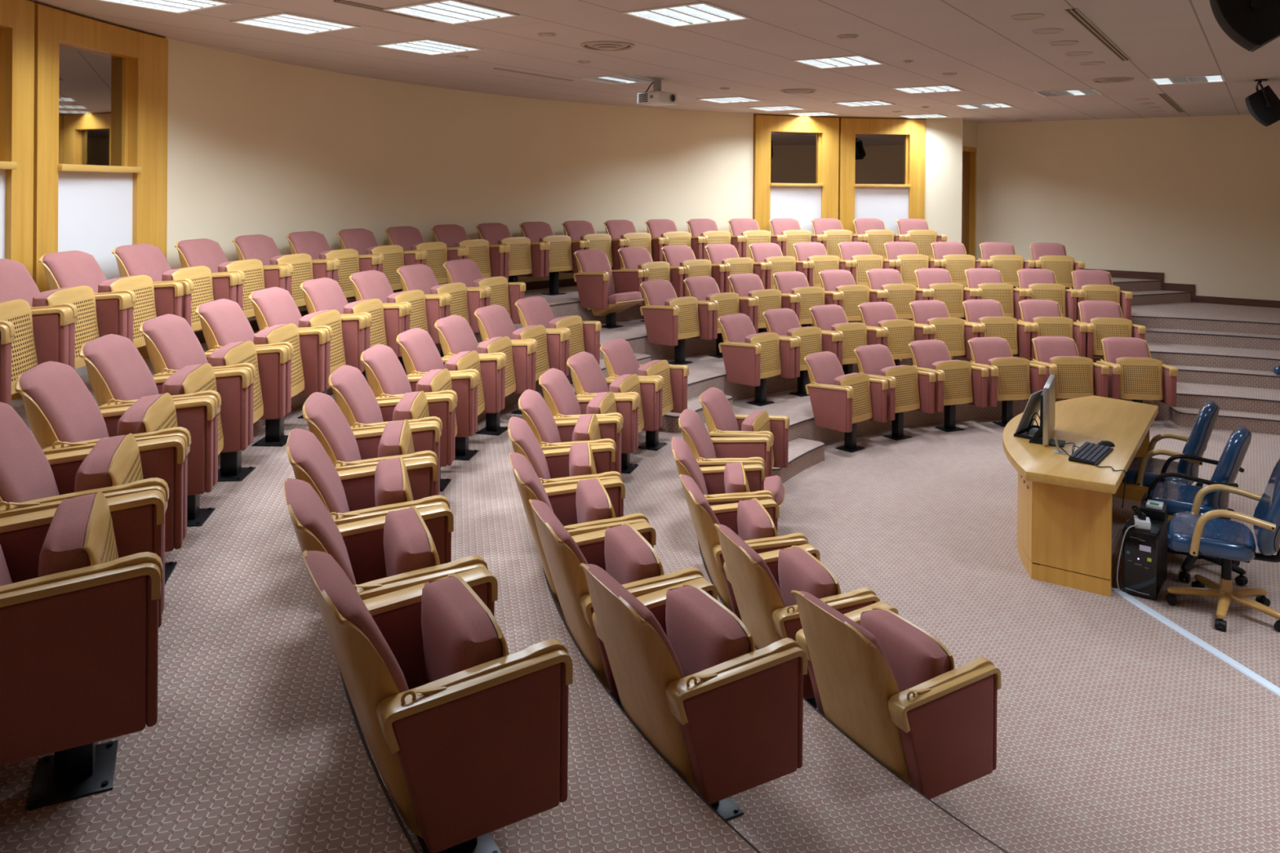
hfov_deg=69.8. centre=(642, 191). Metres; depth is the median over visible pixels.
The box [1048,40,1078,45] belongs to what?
recessed light
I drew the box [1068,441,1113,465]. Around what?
keyboard
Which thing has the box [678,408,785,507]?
seat
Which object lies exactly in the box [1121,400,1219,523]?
office chair
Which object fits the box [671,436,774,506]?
seat
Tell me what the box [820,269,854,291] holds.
cushion
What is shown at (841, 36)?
ceiling sensor
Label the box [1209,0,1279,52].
loudspeaker
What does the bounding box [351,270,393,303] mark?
cushion
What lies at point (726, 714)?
seat
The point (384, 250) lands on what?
seat cushion
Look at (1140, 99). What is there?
recessed light
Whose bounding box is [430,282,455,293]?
seat cushion
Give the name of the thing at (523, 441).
cushion
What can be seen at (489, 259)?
seat
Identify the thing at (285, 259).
seat cushion
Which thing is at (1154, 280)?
trim
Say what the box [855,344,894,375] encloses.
cushion
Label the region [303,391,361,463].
cushion
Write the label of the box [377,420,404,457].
seat cushion
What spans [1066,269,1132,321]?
seat
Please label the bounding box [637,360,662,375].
seat cushion
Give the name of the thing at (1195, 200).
wall
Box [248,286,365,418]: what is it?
seat
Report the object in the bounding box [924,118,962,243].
wall
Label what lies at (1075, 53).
recessed light
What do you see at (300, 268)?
seat
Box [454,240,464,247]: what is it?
seat cushion
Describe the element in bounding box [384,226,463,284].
seat
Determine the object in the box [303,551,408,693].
cushion
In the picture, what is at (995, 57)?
ceiling
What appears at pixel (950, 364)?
seat cushion
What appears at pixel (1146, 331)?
trim
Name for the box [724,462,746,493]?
seat cushion
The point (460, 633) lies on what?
seat cushion
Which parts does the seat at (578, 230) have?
backrest, armrest, seat, panel, armrest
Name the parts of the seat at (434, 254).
backrest, armrest, panel, seat, panel, armrest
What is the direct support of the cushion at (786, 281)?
on the seat at (788, 282)
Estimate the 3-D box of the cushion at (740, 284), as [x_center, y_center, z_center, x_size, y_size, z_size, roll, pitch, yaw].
[1.267,1.280,10.989,0.454,0.566,0.261,0,0,-34]
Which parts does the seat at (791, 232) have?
panel, armrest, backrest, seat, panel, armrest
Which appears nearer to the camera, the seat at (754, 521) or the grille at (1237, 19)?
the grille at (1237, 19)
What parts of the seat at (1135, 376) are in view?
armrest, panel, backrest, seat, panel, armrest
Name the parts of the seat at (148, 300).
backrest, armrest, panel, seat, panel, armrest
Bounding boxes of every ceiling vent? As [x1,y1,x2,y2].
[333,0,437,22]
[493,67,573,80]
[580,40,634,51]
[780,88,816,93]
[1013,119,1032,121]
[1064,8,1131,61]
[1092,76,1133,83]
[1158,93,1184,112]
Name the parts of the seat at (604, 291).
armrest, panel, backrest, plate, seat, panel, armrest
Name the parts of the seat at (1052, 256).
armrest, backrest, seat, panel, armrest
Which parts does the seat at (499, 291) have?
backrest, armrest, panel, seat, panel, armrest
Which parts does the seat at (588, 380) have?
backrest, armrest, plate, seat, panel, armrest, panel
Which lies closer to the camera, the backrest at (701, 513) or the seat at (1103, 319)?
the backrest at (701, 513)
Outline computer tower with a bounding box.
[1122,509,1168,599]
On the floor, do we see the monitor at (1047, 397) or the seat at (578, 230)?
the seat at (578, 230)
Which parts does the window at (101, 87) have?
pane, panel, sill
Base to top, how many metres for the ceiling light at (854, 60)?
0.114 m
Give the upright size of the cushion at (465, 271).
0.566 m
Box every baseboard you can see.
[194,278,577,343]
[1084,268,1279,307]
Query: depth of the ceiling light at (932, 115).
13.84 m
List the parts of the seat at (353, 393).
backrest, armrest, armrest, panel, seat, panel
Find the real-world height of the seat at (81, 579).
0.866 m
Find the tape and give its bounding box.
[1111,588,1279,696]
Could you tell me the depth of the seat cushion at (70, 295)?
4.94 m
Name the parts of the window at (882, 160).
pane, panel, sill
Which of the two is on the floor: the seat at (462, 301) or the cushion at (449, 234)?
the seat at (462, 301)
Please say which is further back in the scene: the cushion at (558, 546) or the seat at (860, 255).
the seat at (860, 255)
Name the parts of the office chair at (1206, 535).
leg, leg, seat, leg, armrest, armrest, leg, leg, backrest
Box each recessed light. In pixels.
[1009,13,1044,20]
[1031,27,1062,34]
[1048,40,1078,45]
[1064,51,1092,56]
[1079,61,1105,65]
[1133,97,1149,100]
[1140,102,1155,104]
[1146,106,1159,108]
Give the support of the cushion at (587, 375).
on the seat at (588, 380)
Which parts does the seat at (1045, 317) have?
armrest, panel, backrest, seat, panel, armrest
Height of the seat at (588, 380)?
0.866 m
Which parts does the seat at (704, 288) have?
backrest, armrest, panel, plate, seat, panel, armrest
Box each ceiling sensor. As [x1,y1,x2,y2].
[455,55,468,58]
[537,32,555,37]
[577,60,590,63]
[719,87,729,89]
[836,34,858,39]
[902,59,913,62]
[942,72,957,75]
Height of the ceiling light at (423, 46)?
0.114 m
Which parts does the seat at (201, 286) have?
backrest, armrest, panel, seat, panel, armrest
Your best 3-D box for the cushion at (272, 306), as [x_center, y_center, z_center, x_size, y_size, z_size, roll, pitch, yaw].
[-2.515,0.964,6.384,0.261,0.566,0.454,1,0,6]
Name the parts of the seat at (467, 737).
backrest, armrest, panel, plate, armrest, seat, panel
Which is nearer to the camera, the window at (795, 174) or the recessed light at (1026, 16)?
the recessed light at (1026, 16)
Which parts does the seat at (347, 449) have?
backrest, armrest, armrest, panel, seat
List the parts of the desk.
panel, panel, panel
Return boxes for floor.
[0,277,1279,852]
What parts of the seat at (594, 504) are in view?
backrest, armrest, panel, seat, armrest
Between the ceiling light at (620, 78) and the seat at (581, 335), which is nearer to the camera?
the seat at (581, 335)
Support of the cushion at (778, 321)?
on the seat at (785, 322)
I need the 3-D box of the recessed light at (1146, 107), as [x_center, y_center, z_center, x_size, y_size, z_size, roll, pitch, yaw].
[6.695,-1.098,12.033,0.166,0.016,0.166,1,0,34]
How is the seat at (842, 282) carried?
on the floor
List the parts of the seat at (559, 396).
backrest, armrest, armrest, panel, seat, panel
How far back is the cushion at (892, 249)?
12.93 m
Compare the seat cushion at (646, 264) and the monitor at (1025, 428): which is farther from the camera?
the seat cushion at (646, 264)
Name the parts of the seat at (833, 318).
backrest, armrest, panel, seat, panel, armrest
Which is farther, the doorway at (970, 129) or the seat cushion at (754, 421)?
the doorway at (970, 129)
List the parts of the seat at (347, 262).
backrest, armrest, panel, seat, panel, armrest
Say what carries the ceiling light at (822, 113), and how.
attached to the ceiling
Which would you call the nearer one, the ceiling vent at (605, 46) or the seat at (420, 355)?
the seat at (420, 355)
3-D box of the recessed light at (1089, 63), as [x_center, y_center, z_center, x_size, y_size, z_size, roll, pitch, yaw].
[3.897,-1.110,7.961,0.206,0.016,0.206,1,0,34]
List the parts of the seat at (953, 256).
armrest, backrest, seat, panel, armrest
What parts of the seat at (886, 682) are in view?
panel, armrest, backrest, seat, armrest, panel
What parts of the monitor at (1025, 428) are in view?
frame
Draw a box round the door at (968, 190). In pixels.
[961,146,976,257]
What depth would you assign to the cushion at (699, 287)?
10.54 m
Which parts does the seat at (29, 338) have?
panel, armrest, seat, panel, armrest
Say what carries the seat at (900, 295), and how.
on the floor
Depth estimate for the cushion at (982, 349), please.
10.03 m
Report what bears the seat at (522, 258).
on the floor
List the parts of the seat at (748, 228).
backrest, panel, seat, panel, armrest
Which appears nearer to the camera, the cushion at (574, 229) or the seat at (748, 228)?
the cushion at (574, 229)
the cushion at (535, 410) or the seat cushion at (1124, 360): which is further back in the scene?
the seat cushion at (1124, 360)
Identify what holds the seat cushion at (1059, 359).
on the seat at (1076, 376)
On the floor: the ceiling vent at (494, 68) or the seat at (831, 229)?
the seat at (831, 229)
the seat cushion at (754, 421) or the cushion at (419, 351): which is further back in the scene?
the seat cushion at (754, 421)
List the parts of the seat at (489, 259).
backrest, armrest, seat, panel, armrest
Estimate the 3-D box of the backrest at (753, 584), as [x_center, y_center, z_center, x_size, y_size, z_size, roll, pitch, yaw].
[0.520,1.886,4.306,0.261,0.566,0.454,0,0,-17]
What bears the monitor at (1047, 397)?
on the desk
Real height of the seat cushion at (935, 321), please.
0.419 m
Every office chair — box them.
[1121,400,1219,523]
[1141,425,1251,585]
[1165,457,1279,632]
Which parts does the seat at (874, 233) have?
armrest, backrest, seat, panel, armrest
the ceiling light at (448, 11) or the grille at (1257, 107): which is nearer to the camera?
the ceiling light at (448, 11)
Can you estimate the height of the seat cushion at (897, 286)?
0.419 m
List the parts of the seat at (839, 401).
backrest, armrest, panel, plate, seat, panel, armrest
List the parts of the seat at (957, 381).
backrest, armrest, panel, plate, seat, panel, armrest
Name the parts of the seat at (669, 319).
backrest, armrest, panel, plate, seat, panel, armrest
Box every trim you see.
[337,315,1279,852]
[541,351,1279,852]
[549,280,1161,306]
[600,352,651,369]
[662,395,733,417]
[697,393,1279,852]
[772,437,825,470]
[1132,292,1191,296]
[1146,330,1279,339]
[1168,406,1279,422]
[1177,368,1279,377]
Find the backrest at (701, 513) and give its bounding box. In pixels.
[680,474,719,524]
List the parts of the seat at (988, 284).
armrest, backrest, seat, panel, armrest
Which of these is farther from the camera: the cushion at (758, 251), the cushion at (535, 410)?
the cushion at (758, 251)
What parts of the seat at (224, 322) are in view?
backrest, armrest, plate, seat, panel, armrest, panel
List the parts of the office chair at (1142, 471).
seat, armrest, armrest, backrest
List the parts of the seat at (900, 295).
armrest, backrest, panel, seat, panel, armrest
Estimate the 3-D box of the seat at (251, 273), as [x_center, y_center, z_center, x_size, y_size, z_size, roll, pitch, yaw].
[-3.199,0.809,7.076,0.620,0.866,0.639,1,0,10]
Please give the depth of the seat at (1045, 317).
10.76 m
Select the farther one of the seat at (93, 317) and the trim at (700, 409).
the trim at (700, 409)
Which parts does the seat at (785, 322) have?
backrest, armrest, panel, plate, seat, panel, armrest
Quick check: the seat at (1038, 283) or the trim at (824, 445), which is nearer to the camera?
the trim at (824, 445)
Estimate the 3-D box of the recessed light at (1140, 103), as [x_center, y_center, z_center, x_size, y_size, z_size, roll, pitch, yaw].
[6.333,-1.099,11.505,0.166,0.016,0.166,1,0,34]
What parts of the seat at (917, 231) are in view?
armrest, backrest, seat, panel, armrest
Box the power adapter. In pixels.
[1131,505,1151,529]
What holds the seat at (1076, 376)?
on the floor
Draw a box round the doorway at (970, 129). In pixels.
[962,120,977,259]
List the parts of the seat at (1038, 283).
armrest, backrest, seat, panel, armrest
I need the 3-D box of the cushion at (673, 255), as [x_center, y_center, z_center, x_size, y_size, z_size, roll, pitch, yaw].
[0.485,0.975,11.609,0.454,0.566,0.262,0,0,-36]
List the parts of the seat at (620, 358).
backrest, armrest, plate, seat, panel, armrest, panel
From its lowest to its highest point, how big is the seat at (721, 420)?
0.866 m
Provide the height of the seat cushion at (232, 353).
0.419 m
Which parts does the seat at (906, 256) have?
armrest, panel, backrest, seat, panel, armrest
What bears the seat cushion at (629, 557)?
on the seat at (626, 552)
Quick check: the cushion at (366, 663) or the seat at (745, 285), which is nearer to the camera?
the cushion at (366, 663)
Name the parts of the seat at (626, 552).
backrest, armrest, panel, panel, plate, armrest, seat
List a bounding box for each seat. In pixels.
[0,258,128,369]
[0,298,71,405]
[0,401,185,613]
[0,489,164,810]
[14,360,215,585]
[38,250,183,347]
[79,333,249,527]
[111,243,238,332]
[138,313,287,481]
[174,238,287,318]
[195,298,326,446]
[231,234,333,307]
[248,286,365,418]
[284,478,488,599]
[285,231,378,298]
[286,428,449,525]
[299,277,405,384]
[302,391,439,495]
[302,550,573,852]
[328,364,453,495]
[336,228,422,292]
[348,270,445,375]
[360,343,475,491]
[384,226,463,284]
[395,327,502,460]
[396,263,485,357]
[431,224,505,278]
[434,315,533,435]
[442,258,525,324]
[474,304,566,414]
[475,222,545,282]
[507,416,622,488]
[509,452,648,608]
[515,296,601,395]
[518,389,620,472]
[519,221,585,295]
[528,499,703,711]
[538,368,636,474]
[561,220,624,274]
[566,351,660,473]
[573,248,644,328]
[579,563,807,820]
[600,337,688,450]
[603,219,663,262]
[617,246,684,321]
[640,279,713,364]
[644,218,702,261]
[661,244,724,296]
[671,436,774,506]
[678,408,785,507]
[679,474,808,621]
[683,275,754,358]
[686,218,742,259]
[698,386,789,476]
[704,243,766,292]
[713,523,879,710]
[717,313,795,406]
[727,218,782,257]
[727,273,795,333]
[748,242,808,288]
[762,307,838,396]
[768,217,822,258]
[772,271,839,327]
[791,590,1001,799]
[792,241,851,287]
[804,351,888,453]
[808,304,882,374]
[810,217,862,258]
[818,269,883,322]
[837,241,895,286]
[853,217,904,259]
[853,344,935,440]
[857,302,929,365]
[865,268,928,319]
[884,241,940,287]
[895,218,946,259]
[908,300,979,359]
[908,339,988,431]
[914,268,976,320]
[930,241,986,288]
[962,299,1031,359]
[964,268,1026,321]
[967,337,1046,426]
[977,241,1035,288]
[1013,268,1078,322]
[1017,299,1087,359]
[1027,242,1084,288]
[1029,336,1109,399]
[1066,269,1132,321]
[1073,300,1146,359]
[1096,337,1177,426]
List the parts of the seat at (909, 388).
backrest, armrest, panel, plate, seat, panel, armrest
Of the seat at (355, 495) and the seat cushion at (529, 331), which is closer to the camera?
the seat at (355, 495)
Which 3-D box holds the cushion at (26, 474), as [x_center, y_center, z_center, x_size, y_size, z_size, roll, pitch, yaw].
[-2.049,0.979,2.975,0.261,0.566,0.454,0,0,-21]
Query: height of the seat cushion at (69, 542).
0.419 m
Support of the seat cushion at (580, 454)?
on the seat at (580, 461)
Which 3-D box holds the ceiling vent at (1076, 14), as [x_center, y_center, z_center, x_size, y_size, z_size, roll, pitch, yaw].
[3.359,-1.108,6.693,0.070,0.007,2.600,1,0,34]
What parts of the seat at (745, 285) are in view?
backrest, armrest, panel, seat, panel, armrest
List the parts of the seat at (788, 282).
armrest, backrest, panel, seat, panel, armrest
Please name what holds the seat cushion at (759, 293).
on the seat at (745, 285)
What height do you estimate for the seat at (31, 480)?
0.866 m
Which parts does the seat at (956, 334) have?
armrest, backrest, panel, seat, panel, armrest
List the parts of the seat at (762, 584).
backrest, armrest, panel, seat, armrest, panel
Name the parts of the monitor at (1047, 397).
casing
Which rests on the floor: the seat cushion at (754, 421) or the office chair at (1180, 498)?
the office chair at (1180, 498)
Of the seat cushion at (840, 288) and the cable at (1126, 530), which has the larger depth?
the seat cushion at (840, 288)
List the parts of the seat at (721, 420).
backrest, armrest, panel, armrest, panel, seat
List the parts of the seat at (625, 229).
backrest, armrest, seat, panel, armrest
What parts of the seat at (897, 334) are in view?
armrest, backrest, panel, seat, panel, armrest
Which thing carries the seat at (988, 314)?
on the floor
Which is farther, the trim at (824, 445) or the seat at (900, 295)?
the seat at (900, 295)
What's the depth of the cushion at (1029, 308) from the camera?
11.11 m
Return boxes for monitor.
[1013,389,1043,439]
[1028,373,1065,447]
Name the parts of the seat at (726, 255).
backrest, panel, armrest, seat, panel, armrest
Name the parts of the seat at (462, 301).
backrest, armrest, panel, seat, panel, armrest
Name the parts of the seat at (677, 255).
backrest, panel, armrest, seat, panel, armrest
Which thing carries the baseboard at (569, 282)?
attached to the wall at (275, 150)
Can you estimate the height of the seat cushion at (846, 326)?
0.419 m
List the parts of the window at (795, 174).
pane, panel, sill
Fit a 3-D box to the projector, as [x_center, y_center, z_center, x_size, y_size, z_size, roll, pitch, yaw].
[0.157,-1.016,9.364,0.318,0.268,0.303,1,0,40]
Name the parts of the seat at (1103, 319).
armrest, panel, backrest, seat, panel, armrest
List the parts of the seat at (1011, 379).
armrest, panel, backrest, plate, seat, panel, armrest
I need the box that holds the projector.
[637,77,677,106]
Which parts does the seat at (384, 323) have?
backrest, armrest, panel, seat, panel, armrest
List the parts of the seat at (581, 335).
backrest, armrest, panel, seat, panel, armrest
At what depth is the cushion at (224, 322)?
5.60 m
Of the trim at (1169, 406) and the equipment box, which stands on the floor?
the trim at (1169, 406)
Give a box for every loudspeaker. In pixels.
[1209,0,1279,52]
[1244,79,1279,126]
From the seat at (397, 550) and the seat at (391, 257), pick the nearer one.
the seat at (397, 550)
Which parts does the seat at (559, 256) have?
backrest, armrest, panel, plate, seat, panel, armrest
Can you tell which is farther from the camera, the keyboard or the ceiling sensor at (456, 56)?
the ceiling sensor at (456, 56)
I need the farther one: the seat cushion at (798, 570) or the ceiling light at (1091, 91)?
the ceiling light at (1091, 91)
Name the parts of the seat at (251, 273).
backrest, armrest, panel, seat, panel, armrest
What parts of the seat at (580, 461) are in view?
backrest, armrest, panel, armrest, seat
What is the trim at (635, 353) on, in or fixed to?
attached to the floor
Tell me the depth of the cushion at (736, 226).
13.26 m
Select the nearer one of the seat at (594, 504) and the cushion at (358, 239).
the seat at (594, 504)
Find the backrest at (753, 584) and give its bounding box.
[716,524,786,607]
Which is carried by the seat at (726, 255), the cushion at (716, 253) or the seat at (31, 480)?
the cushion at (716, 253)
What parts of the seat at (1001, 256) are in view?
armrest, backrest, seat, panel, armrest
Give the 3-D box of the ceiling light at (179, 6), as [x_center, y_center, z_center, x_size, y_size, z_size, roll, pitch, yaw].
[-2.950,-1.215,5.581,0.614,0.114,0.614,1,0,34]
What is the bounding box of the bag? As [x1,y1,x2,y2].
[1272,365,1279,374]
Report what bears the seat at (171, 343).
on the floor
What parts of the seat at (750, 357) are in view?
backrest, armrest, panel, plate, seat, panel, armrest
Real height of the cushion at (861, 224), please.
0.566 m
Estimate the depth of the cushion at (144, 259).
6.37 m
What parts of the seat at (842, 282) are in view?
armrest, backrest, panel, seat, panel, armrest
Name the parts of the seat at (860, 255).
panel, armrest, backrest, seat, panel, armrest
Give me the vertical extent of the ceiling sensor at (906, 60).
0.027 m
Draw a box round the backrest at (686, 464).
[671,437,707,495]
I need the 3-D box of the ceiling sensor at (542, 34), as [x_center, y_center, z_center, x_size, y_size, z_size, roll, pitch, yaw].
[-0.701,-1.143,6.717,0.138,0.027,0.138,1,0,34]
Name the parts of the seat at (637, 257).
armrest, backrest, panel, seat, panel, armrest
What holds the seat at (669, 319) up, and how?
on the floor
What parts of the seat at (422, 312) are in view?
backrest, armrest, panel, seat, panel, armrest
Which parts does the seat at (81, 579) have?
plate, panel, armrest, panel, armrest, seat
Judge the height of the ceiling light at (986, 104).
0.114 m
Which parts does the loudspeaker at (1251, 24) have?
clamp knob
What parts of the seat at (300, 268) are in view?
backrest, armrest, panel, seat, panel, armrest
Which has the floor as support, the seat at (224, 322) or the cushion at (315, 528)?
the seat at (224, 322)
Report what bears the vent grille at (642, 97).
attached to the projector
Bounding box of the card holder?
[1052,438,1066,454]
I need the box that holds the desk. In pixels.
[1002,395,1158,596]
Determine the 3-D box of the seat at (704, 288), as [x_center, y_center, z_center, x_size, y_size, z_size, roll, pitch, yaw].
[0.826,1.427,10.444,0.639,0.866,0.620,0,0,-40]
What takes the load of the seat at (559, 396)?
on the floor
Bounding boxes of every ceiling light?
[97,0,233,13]
[229,12,360,35]
[373,38,484,55]
[382,0,519,24]
[578,74,662,84]
[620,1,751,26]
[696,96,763,102]
[746,105,807,111]
[785,111,840,115]
[791,54,885,68]
[832,100,895,106]
[891,84,964,93]
[897,113,950,118]
[953,102,1014,108]
[1033,88,1102,97]
[1149,74,1226,84]
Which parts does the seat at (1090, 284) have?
armrest, panel, backrest, seat, panel, armrest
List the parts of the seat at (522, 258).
backrest, panel, armrest, seat, panel, armrest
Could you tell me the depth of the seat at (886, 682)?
3.48 m
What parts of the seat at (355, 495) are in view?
backrest, armrest, panel, armrest, seat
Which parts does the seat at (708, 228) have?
backrest, panel, armrest, seat, panel, armrest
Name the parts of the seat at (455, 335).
backrest, armrest, plate, seat, panel, armrest, panel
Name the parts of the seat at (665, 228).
backrest, armrest, seat, panel, armrest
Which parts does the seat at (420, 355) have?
backrest, armrest, plate, seat, panel, armrest, panel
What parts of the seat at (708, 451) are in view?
backrest, panel, armrest, armrest, panel, seat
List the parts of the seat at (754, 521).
backrest, armrest, panel, armrest, panel, seat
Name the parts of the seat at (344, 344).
backrest, armrest, panel, seat, panel, armrest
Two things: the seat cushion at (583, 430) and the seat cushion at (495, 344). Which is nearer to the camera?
the seat cushion at (583, 430)
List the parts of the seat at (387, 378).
backrest, armrest, armrest, panel, seat, plate, panel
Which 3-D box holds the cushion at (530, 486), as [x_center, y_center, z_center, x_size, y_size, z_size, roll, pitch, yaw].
[-0.506,1.580,4.444,0.261,0.566,0.454,0,0,-13]
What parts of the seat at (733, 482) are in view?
backrest, armrest, panel, panel, armrest, seat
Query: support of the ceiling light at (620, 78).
attached to the ceiling
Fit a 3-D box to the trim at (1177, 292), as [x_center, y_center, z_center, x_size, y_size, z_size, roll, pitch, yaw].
[7.138,1.471,13.021,2.150,0.013,0.075,0,0,-22]
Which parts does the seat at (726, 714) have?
backrest, armrest, panel, seat, plate, armrest, panel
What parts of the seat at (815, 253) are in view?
panel, backrest, armrest, seat, panel, armrest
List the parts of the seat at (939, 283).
armrest, backrest, seat, panel, armrest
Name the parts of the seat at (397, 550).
backrest, armrest, panel, armrest, seat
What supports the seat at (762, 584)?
on the floor
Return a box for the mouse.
[1097,440,1115,447]
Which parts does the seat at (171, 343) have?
backrest, armrest, plate, seat, panel, armrest, panel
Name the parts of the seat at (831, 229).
panel, armrest, backrest, seat, panel, armrest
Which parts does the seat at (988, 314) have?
armrest, panel, backrest, seat, panel, armrest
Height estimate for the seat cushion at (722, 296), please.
0.419 m
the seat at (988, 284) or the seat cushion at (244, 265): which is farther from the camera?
the seat at (988, 284)
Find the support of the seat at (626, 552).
on the floor
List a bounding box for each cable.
[1058,442,1079,453]
[1093,464,1126,508]
[1116,524,1137,591]
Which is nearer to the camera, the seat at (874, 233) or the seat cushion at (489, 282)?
the seat cushion at (489, 282)
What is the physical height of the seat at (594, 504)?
0.866 m
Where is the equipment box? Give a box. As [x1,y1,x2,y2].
[1140,499,1168,521]
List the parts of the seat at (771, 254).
backrest, panel, armrest, seat, panel, armrest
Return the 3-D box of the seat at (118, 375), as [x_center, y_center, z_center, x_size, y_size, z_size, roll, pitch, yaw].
[-2.257,1.123,4.341,0.620,0.866,0.639,0,0,-10]
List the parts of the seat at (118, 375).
backrest, armrest, plate, armrest, panel, seat, panel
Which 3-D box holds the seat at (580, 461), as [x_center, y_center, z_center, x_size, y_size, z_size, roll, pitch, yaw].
[-0.443,1.729,5.154,0.620,0.866,0.639,1,0,-5]
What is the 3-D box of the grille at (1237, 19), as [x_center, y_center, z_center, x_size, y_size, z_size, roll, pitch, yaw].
[2.845,-0.818,4.435,0.183,0.283,0.216,1,0,27]
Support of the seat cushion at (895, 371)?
on the seat at (909, 388)
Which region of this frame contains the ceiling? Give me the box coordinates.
[32,0,1279,123]
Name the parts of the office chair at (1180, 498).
leg, seat, leg, armrest, armrest, leg, backrest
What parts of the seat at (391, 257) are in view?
backrest, armrest, panel, seat, panel, armrest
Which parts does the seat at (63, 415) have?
backrest, armrest, armrest, panel, seat, plate, panel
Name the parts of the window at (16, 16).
panel, sill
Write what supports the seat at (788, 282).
on the floor
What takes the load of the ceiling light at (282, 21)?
attached to the ceiling
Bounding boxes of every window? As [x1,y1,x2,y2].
[0,0,35,400]
[31,0,168,376]
[752,113,839,234]
[838,116,925,235]
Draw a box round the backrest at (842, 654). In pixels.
[798,591,898,688]
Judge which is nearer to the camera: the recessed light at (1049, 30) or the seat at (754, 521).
the seat at (754, 521)
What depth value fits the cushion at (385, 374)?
5.69 m
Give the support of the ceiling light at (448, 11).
attached to the ceiling
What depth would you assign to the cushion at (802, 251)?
12.57 m
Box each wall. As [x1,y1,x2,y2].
[165,37,753,332]
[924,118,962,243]
[976,114,1279,300]
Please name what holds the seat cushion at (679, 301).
on the seat at (669, 319)
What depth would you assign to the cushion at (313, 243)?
8.37 m
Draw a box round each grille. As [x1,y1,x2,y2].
[638,93,648,102]
[1209,0,1257,51]
[1244,97,1268,126]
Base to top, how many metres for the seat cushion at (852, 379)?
0.419 m
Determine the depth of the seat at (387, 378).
5.79 m
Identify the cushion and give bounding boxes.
[0,258,39,306]
[0,401,59,504]
[0,544,12,586]
[19,360,109,444]
[31,285,79,306]
[38,493,95,577]
[42,250,106,293]
[74,435,126,492]
[83,333,159,402]
[97,275,137,293]
[115,243,171,281]
[116,393,164,435]
[142,313,208,371]
[161,266,195,280]
[162,364,203,395]
[177,238,227,272]
[198,298,254,347]
[208,341,245,366]
[217,258,251,271]
[235,234,280,265]
[251,286,302,328]
[253,323,288,344]
[270,253,293,265]
[284,478,356,585]
[286,428,349,513]
[288,231,330,259]
[298,309,331,327]
[302,277,348,314]
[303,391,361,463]
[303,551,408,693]
[319,248,342,259]
[330,364,383,425]
[338,228,377,254]
[342,298,372,314]
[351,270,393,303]
[363,343,412,395]
[366,244,389,254]
[374,457,406,506]
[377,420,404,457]
[383,507,435,577]
[386,226,423,250]
[386,289,413,302]
[392,391,420,421]
[398,327,444,373]
[399,263,438,294]
[411,241,433,250]
[415,368,443,392]
[421,577,502,683]
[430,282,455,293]
[432,224,468,247]
[436,315,478,355]
[444,258,482,287]
[444,351,471,370]
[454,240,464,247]
[472,276,493,286]
[476,304,515,339]
[476,336,504,353]
[477,222,511,244]
[497,237,506,244]
[508,416,551,479]
[509,452,554,513]
[511,324,537,339]
[517,296,554,328]
[519,389,560,444]
[520,221,553,242]
[529,499,587,564]
[540,368,582,415]
[548,315,574,328]
[563,220,595,240]
[568,351,608,393]
[568,442,591,476]
[572,413,592,441]
[575,248,614,296]
[575,478,612,523]
[585,564,684,678]
[586,391,608,413]
[601,337,639,376]
[604,219,635,239]
[604,524,659,585]
[607,291,642,304]
[608,373,633,392]
[619,246,652,269]
[637,261,657,268]
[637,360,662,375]
[641,279,676,305]
[646,218,677,237]
[662,244,695,266]
[664,296,688,306]
[665,586,750,677]
[679,408,716,458]
[684,275,719,300]
[688,218,718,236]
[701,386,738,431]
[706,243,738,263]
[706,292,727,301]
[720,313,755,342]
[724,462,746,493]
[728,218,759,235]
[728,273,764,296]
[737,499,774,541]
[741,411,763,431]
[744,332,769,342]
[747,288,768,297]
[750,242,782,262]
[764,307,800,336]
[764,475,784,505]
[770,217,799,235]
[773,271,808,293]
[777,546,837,606]
[786,326,811,336]
[791,286,808,293]
[794,241,826,261]
[805,351,844,385]
[810,304,847,330]
[812,217,842,235]
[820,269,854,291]
[831,322,853,331]
[834,373,861,386]
[835,284,846,291]
[839,241,871,260]
[854,217,884,234]
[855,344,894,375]
[859,302,897,326]
[860,608,950,692]
[866,268,902,289]
[877,319,902,327]
[880,283,902,289]
[880,364,906,376]
[884,241,918,259]
[897,218,928,234]
[910,339,951,368]
[911,300,948,324]
[915,268,951,288]
[926,317,940,324]
[932,241,965,259]
[932,360,961,369]
[964,299,1003,322]
[965,268,1002,288]
[969,337,1011,364]
[980,241,1014,259]
[987,356,1017,365]
[1017,268,1055,288]
[1020,299,1060,322]
[1031,242,1066,260]
[1033,336,1077,363]
[1048,355,1079,364]
[1072,269,1111,288]
[1079,300,1121,323]
[1102,337,1149,364]
[1115,356,1150,364]
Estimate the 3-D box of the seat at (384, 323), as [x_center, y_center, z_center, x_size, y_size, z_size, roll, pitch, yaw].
[-2.242,1.114,7.037,0.620,0.866,0.639,1,0,11]
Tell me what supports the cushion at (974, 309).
on the seat at (988, 314)
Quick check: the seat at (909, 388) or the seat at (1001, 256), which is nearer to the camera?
the seat at (909, 388)
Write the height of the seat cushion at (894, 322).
0.419 m
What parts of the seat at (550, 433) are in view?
backrest, armrest, armrest, panel, seat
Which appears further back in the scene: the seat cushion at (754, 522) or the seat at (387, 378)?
the seat at (387, 378)
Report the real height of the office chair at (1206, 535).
0.980 m
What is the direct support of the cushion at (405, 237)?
on the seat at (434, 254)
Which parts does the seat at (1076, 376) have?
armrest, panel, backrest, seat, panel, armrest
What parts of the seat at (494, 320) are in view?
backrest, armrest, plate, panel, seat, panel, armrest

